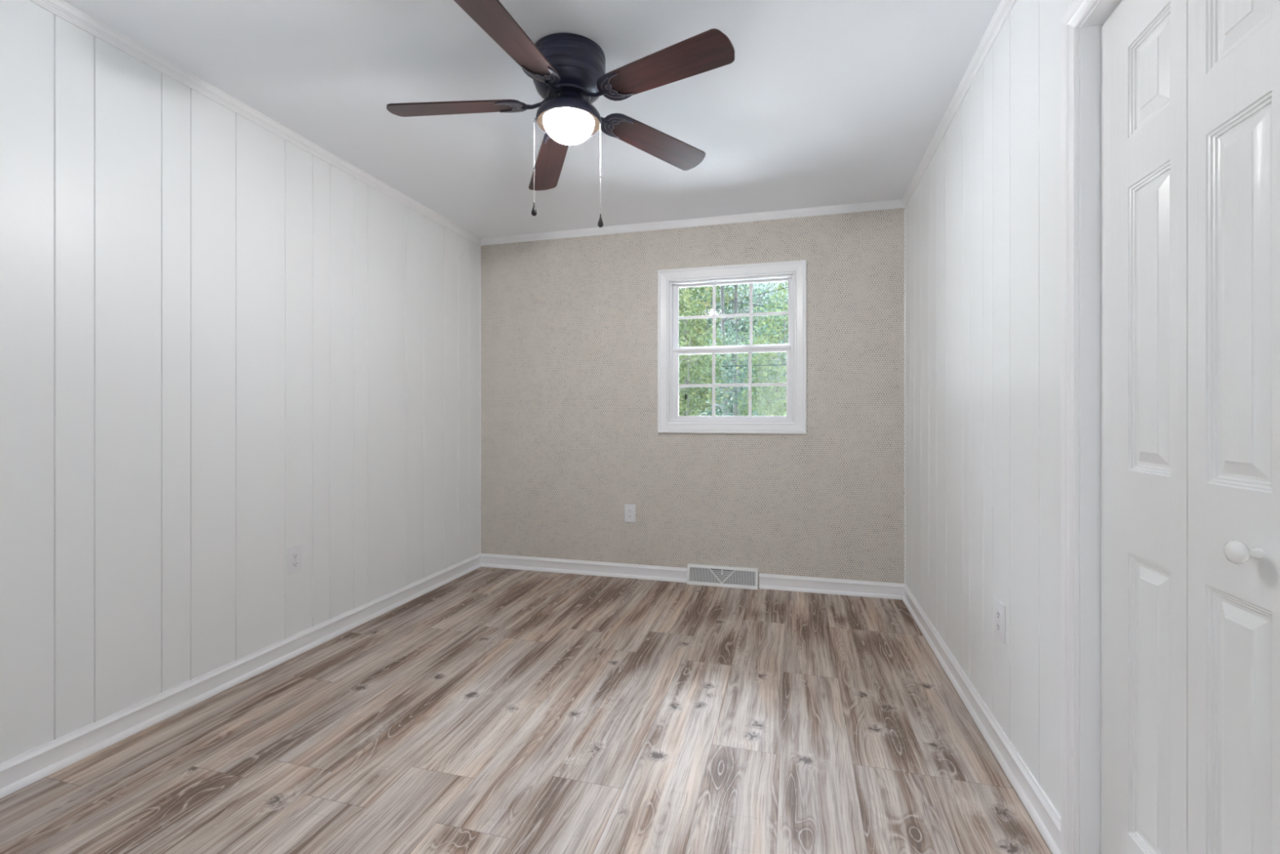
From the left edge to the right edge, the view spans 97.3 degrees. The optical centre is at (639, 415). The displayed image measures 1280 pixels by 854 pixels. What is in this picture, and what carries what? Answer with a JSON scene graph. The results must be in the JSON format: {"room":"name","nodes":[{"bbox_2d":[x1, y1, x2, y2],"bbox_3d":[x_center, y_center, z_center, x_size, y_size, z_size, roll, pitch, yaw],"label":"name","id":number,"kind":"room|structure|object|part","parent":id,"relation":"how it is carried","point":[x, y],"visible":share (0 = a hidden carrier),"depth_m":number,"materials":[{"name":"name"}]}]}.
{"room":"empty bedroom","nodes":[
{"label":"empty bedroom","id":0,"kind":"room"},
{"bbox_2d":[0,0,479,763],"bbox_3d":[-1.743,-0.099,2.415,0.110,2.440,3.982,0,0,15],"label":"wall","id":1,"kind":"structure","parent":0,"point":[225,349],"depth_m":2.18,"materials":[{"name":"white paint"}]},
{"bbox_2d":[0,553,481,798],"bbox_3d":[-1.679,1.074,2.402,0.020,0.094,3.752,0,0,15],"label":"baseboard","id":2,"kind":"structure","parent":1,"relation":"attached to","point":[17,772],"depth_m":2.18,"materials":[{"name":"white paint"}]},
{"bbox_2d":[28,0,481,245],"bbox_3d":[-1.677,-1.296,2.402,0.024,0.046,3.752,0,0,15],"label":"trim","id":3,"kind":"structure","parent":1,"relation":"attached to","point":[66,11],"depth_m":2.29,"materials":[{"name":"white paint"}]},
{"bbox_2d":[286,545,302,575],"bbox_3d":[-1.619,0.676,2.642,0.009,0.124,0.080,0,0,15],"label":"wall outlet","id":4,"kind":"object","parent":1,"relation":"attached to","point":[294,554],"visible":1,"depth_m":2.64,"materials":[{"name":"white plastic"}]},
{"bbox_2d":[292,560,298,567],"bbox_3d":[-1.619,0.696,2.642,0.009,0.028,0.034,0,0,15],"label":"receptacle","id":5,"kind":"object","parent":4,"relation":"attached to","point":[295,563],"depth_m":2.64,"materials":[{"name":"grey plastic"}]},
{"bbox_2d":[292,552,298,559],"bbox_3d":[-1.619,0.656,2.642,0.009,0.028,0.034,0,0,15],"label":"receptacle","id":6,"kind":"object","parent":4,"relation":"attached to","point":[295,555],"depth_m":2.64,"materials":[{"name":"grey plastic"}]},
{"bbox_2d":[0,566,1053,853],"bbox_3d":[-0.415,1.121,1.332,3.022,0.001,5.152,0,0,15],"label":"floor","id":7,"kind":"structure","parent":0,"point":[490,710],"depth_m":1.89,"materials":[{"name":"brown wood"}]},
{"bbox_2d":[62,0,1000,238],"bbox_3d":[-0.157,-1.359,1.272,3.792,0.080,5.372,0,0,15],"label":"ceiling","id":8,"kind":"structure","parent":0,"point":[820,103],"depth_m":2.29,"materials":[{"name":"white paint"}]},
{"bbox_2d":[386,0,734,227],"bbox_3d":[-0.280,-1.006,2.027,1.260,0.626,1.217,0,0,15],"label":"ceiling fan","id":9,"kind":"object","parent":8,"relation":"hanging from","point":[567,71],"visible":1,"depth_m":1.97,"materials":[{"name":"brown wood"}]},
{"bbox_3d":[-0.675,-1.128,2.063,0.484,0.006,0.135,-3,13,-1],"label":"blade","id":10,"kind":"part","parent":9,"relation":"part of","materials":[{"name":"brown wood"}]},
{"bbox_3d":[-0.384,-1.122,1.675,0.135,0.006,0.484,13,8,16],"label":"blade","id":11,"kind":"part","parent":9,"relation":"part of","materials":[{"name":"brown wood"}]},
{"bbox_3d":[-0.384,-0.939,2.070,0.017,0.315,0.007,0,0,0],"label":"pull chain","id":12,"kind":"part","parent":9,"relation":"part of","materials":[{"name":"silver metal"}]},
{"bbox_3d":[-0.379,-1.150,2.068,0.112,0.043,0.023,-3,13,-1],"label":"arm","id":13,"kind":"part","parent":9,"relation":"part of","materials":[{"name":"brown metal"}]},
{"bbox_3d":[-0.393,-1.109,2.460,0.135,0.006,0.484,-13,-3,-20],"label":"blade","id":14,"kind":"part","parent":9,"relation":"part of","materials":[{"name":"brown wood"}]},
{"bbox_3d":[-0.296,-1.150,1.958,0.022,0.041,0.112,13,8,16],"label":"arm","id":15,"kind":"part","parent":9,"relation":"part of","materials":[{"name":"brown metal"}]},
{"bbox_3d":[-0.262,-1.045,2.070,0.187,0.076,0.187,0,0,15],"label":"lamp shade","id":16,"kind":"part","parent":9,"relation":"part of","materials":[{"name":"white glass"}]},
{"bbox_3d":[-0.166,-1.150,2.002,0.112,0.044,0.023,3,-11,35],"label":"arm","id":17,"kind":"part","parent":9,"relation":"part of","materials":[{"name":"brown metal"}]},
{"bbox_3d":[-0.150,-0.917,2.070,0.016,0.358,0.007,0,0,0],"label":"pull chain","id":18,"kind":"part","parent":9,"relation":"part of","materials":[{"name":"silver metal"}]},
{"bbox_3d":[-0.169,-1.150,2.141,0.112,0.041,0.022,5,-16,-37],"label":"arm","id":19,"kind":"part","parent":9,"relation":"part of","materials":[{"name":"brown metal"}]},
{"bbox_3d":[0.066,-1.123,2.322,0.484,0.006,0.135,5,-16,-37],"label":"blade","id":20,"kind":"part","parent":9,"relation":"part of","materials":[{"name":"brown wood"}]},
{"bbox_3d":[0.076,-1.130,1.831,0.484,0.006,0.135,3,-11,35],"label":"blade","id":21,"kind":"part","parent":9,"relation":"part of","materials":[{"name":"brown wood"}]},
{"bbox_2d":[480,208,904,587],"bbox_3d":[0.229,-0.099,3.884,2.922,2.440,0.110,0,0,15],"label":"wall","id":22,"kind":"structure","parent":0,"point":[570,437],"depth_m":3.82,"materials":[{"name":"paint"}]},
{"bbox_2d":[480,245,480,553],"bbox_3d":[-1.193,-0.123,4.211,0.006,2.300,0.006,0,0,15],"label":"trim","id":23,"kind":"structure","parent":22,"relation":"attached to","point":[480,246],"depth_m":4.21,"materials":[{"name":"white paint"}]},
{"bbox_2d":[624,504,635,522],"bbox_3d":[-0.070,0.676,3.904,0.080,0.124,0.009,0,0,15],"label":"wall outlet","id":24,"kind":"object","parent":22,"relation":"attached to","point":[629,509],"visible":1,"depth_m":3.90,"materials":[{"name":"white plastic"}]},
{"bbox_2d":[480,553,904,599],"bbox_3d":[0.212,1.074,3.821,2.922,0.094,0.020,0,0,15],"label":"baseboard","id":25,"kind":"structure","parent":22,"relation":"attached to","point":[768,581],"depth_m":3.83,"materials":[{"name":"white paint"}]},
{"bbox_2d":[480,199,904,245],"bbox_3d":[0.211,-1.296,3.819,2.922,0.046,0.024,0,0,15],"label":"trim","id":26,"kind":"structure","parent":22,"relation":"attached to","point":[891,204],"depth_m":3.76,"materials":[{"name":"white paint"}]},
{"bbox_2d":[686,563,758,589],"bbox_3d":[0.541,1.058,3.713,0.464,0.126,0.050,0,0,15],"label":"air vent","id":27,"kind":"object","parent":22,"relation":"in","point":[738,577],"visible":1,"depth_m":3.71,"materials":[{"name":"silver metal"}]},
{"bbox_2d":[657,259,806,434],"bbox_3d":[0.606,-0.438,3.771,0.974,1.108,0.129,0,0,15],"label":"window","id":28,"kind":"structure","parent":22,"relation":"in","point":[669,282],"depth_m":3.76,"materials":[{"name":"white paint"}]},
{"bbox_3d":[0.608,-0.217,3.778,0.800,0.493,0.036,0,0,15],"label":"sash","id":29,"kind":"part","parent":28,"relation":"part of","materials":[{"name":"white plastic"}]},
{"bbox_3d":[0.617,-0.673,3.812,0.796,0.468,0.026,0,0,15],"label":"sash","id":30,"kind":"part","parent":28,"relation":"part of","materials":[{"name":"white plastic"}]},
{"bbox_2d":[904,207,905,583],"bbox_3d":[1.620,-0.123,3.444,0.006,2.300,0.006,0,0,15],"label":"trim","id":31,"kind":"structure","parent":22,"relation":"attached to","point":[904,207],"depth_m":3.44,"materials":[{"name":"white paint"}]},
{"bbox_2d":[905,0,1075,815],"bbox_3d":[1.177,-0.099,1.618,0.100,2.440,3.982,0,0,15],"label":"wall","id":32,"kind":"structure","parent":0,"point":[983,217],"depth_m":1.89,"materials":[{"name":"white paint"}]},
{"bbox_2d":[902,0,1017,207],"bbox_3d":[1.119,-1.296,1.639,0.024,0.046,3.752,0,0,15],"label":"trim","id":33,"kind":"structure","parent":32,"relation":"attached to","point":[1005,7],"depth_m":2.20,"materials":[{"name":"white paint"}]},
{"bbox_2d":[902,583,1060,853],"bbox_3d":[1.121,1.074,1.639,0.020,0.094,3.752,0,0,15],"label":"baseboard","id":34,"kind":"structure","parent":32,"relation":"attached to","point":[1040,808],"depth_m":1.86,"materials":[{"name":"white paint"}]},
{"bbox_2d":[995,598,1005,644],"bbox_3d":[1.186,0.675,1.856,0.009,0.124,0.080,0,0,15],"label":"wall outlet","id":35,"kind":"object","parent":32,"relation":"attached to","point":[1000,609],"visible":1,"depth_m":1.85,"materials":[{"name":"white plastic"}]},
{"bbox_2d":[996,621,1001,631],"bbox_3d":[1.186,0.695,1.856,0.009,0.028,0.034,0,0,15],"label":"receptacle","id":36,"kind":"object","parent":35,"relation":"attached to","point":[998,623],"depth_m":1.85,"materials":[{"name":"grey plastic"}]},
{"bbox_2d":[996,609,1001,619],"bbox_3d":[1.186,0.655,1.856,0.009,0.028,0.034,0,0,15],"label":"receptacle","id":37,"kind":"object","parent":35,"relation":"attached to","point":[998,611],"depth_m":1.85,"materials":[{"name":"grey plastic"}]},
{"bbox_2d":[1060,0,1279,853],"bbox_3d":[0.929,0.067,0.743,0.118,2.108,1.346,0,0,15],"label":"door","id":38,"kind":"structure","parent":32,"relation":"in","point":[1170,109],"depth_m":1.08,"materials":[{"name":"white paint"}]},
{"bbox_3d":[0.881,0.067,0.756,0.018,2.108,1.346,0,0,15],"label":"casing","id":39,"kind":"part","parent":38,"relation":"part of","materials":[{"name":"white paint"}]},
{"bbox_3d":[0.945,0.214,0.882,0.040,0.037,0.037,0,0,15],"label":"knob","id":40,"kind":"part","parent":38,"relation":"part of","materials":[{"name":"white paint"}]},
{"bbox_3d":[2.961,0.261,3.429,0.890,3.520,0.570,0,0,15],"label":"wall","id":41,"kind":"structure","parent":0,"visible":0},
{"bbox_2d":[679,364,786,367],"bbox_3d":[1.666,-0.779,8.391,0.014,0.812,10.589,0,0,-13],"label":"overhead cable","id":42,"kind":"object","parent":41,"relation":"attached to","point":[772,364],"visible":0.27,"depth_m":8.35,"materials":[{"name":"black plastic"}]},
{"bbox_2d":[729,287,787,301],"bbox_3d":[2.561,-2.104,8.820,0.014,1.662,11.196,0,0,-3],"label":"overhead cable","id":43,"kind":"object","parent":41,"relation":"attached to","point":[784,287],"visible":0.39,"depth_m":11.07,"materials":[{"name":"black plastic"}]},
{"label":"outside","id":44,"kind":"structure","parent":0,"visible":0},
{"bbox_2d":[728,301,786,308],"bbox_3d":[2.585,-1.679,8.814,0.014,2.512,11.213,0,0,-3],"label":"overhead cable","id":45,"kind":"object","parent":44,"point":[729,301],"visible":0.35,"depth_m":11.80,"materials":[{"name":"black plastic"}]},
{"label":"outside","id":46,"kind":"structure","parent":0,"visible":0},
{"bbox_3d":[2.701,2.171,47.909,100.000,0.300,86.138,0,0,15],"label":"ground","id":47,"kind":"structure","parent":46,"visible":0},
{"bbox_2d":[679,287,717,415],"bbox_3d":[1.123,-2.514,27.695,6.176,10.022,6.128,0,0,-26],"label":"tree","id":48,"kind":"object","parent":47,"relation":"on","point":[705,287],"visible":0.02,"depth_m":26.85,"materials":[{"name":"green plant"}]},
{"bbox_2d":[679,286,720,413],"bbox_3d":[0.713,-1.494,13.576,2.523,7.034,2.237,0,0,45],"label":"tree","id":49,"kind":"object","parent":47,"relation":"on","point":[698,330],"visible":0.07,"depth_m":13.02,"materials":[{"name":"green plant"}]},
{"bbox_2d":[679,301,728,415],"bbox_3d":[0.656,0.121,9.700,1.667,4.163,1.671,0,0,-43],"label":"shrub","id":50,"kind":"object","parent":47,"relation":"on","point":[708,380],"visible":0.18,"depth_m":9.73,"materials":[{"name":"green plant"}]},
{"bbox_2d":[679,286,733,415],"bbox_3d":[0.961,-0.626,12.451,2.194,5.301,2.091,0,0,15],"label":"tree","id":51,"kind":"object","parent":47,"relation":"on","point":[684,312],"visible":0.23,"depth_m":12.22,"materials":[{"name":"green plant"}]},
{"bbox_2d":[679,285,733,415],"bbox_3d":[1.493,-4.775,24.570,5.747,13.595,4.607,0,0,15],"label":"tree","id":52,"kind":"object","parent":47,"relation":"on","point":[705,294],"visible":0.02,"depth_m":24.00,"materials":[{"name":"green plant"}]},
{"bbox_2d":[688,283,773,415],"bbox_3d":[2.342,-2.533,14.521,3.520,9.114,3.554,0,0,15],"label":"tree","id":53,"kind":"object","parent":47,"relation":"on","point":[735,295],"visible":0.02,"depth_m":14.49,"materials":[{"name":"green plant"}]},
{"bbox_2d":[679,282,787,415],"bbox_3d":[4.009,-2.555,24.842,7.703,10.992,5.255,0,0,2],"label":"tree","id":54,"kind":"object","parent":47,"relation":"on","point":[741,306],"visible":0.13,"depth_m":23.92,"materials":[{"name":"green plant"}]},
{"bbox_2d":[687,303,783,415],"bbox_3d":[1.720,-0.014,10.159,1.736,4.148,1.641,0,0,15],"label":"shrub","id":55,"kind":"object","parent":47,"relation":"on","point":[736,389],"visible":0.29,"depth_m":10.15,"materials":[{"name":"green plant"}]},
{"bbox_2d":[718,283,787,415],"bbox_3d":[3.417,-0.736,13.790,3.049,5.516,2.702,0,0,15],"label":"tree","id":56,"kind":"object","parent":47,"relation":"on","point":[784,374],"visible":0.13,"depth_m":13.72,"materials":[{"name":"green plant"}]},
{"bbox_2d":[727,281,787,415],"bbox_3d":[2.232,-0.006,9.136,1.684,4.178,1.757,0,0,15],"label":"tree","id":57,"kind":"object","parent":47,"relation":"on","point":[778,404],"visible":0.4,"depth_m":8.97,"materials":[{"name":"green plant"}]},
{"bbox_2d":[739,281,787,415],"bbox_3d":[6.372,-1.791,22.101,5.921,8.999,5.026,0,0,33],"label":"tree","id":58,"kind":"object","parent":47,"relation":"on","point":[780,284],"visible":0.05,"depth_m":21.89,"materials":[{"name":"green plant"}]}
]}

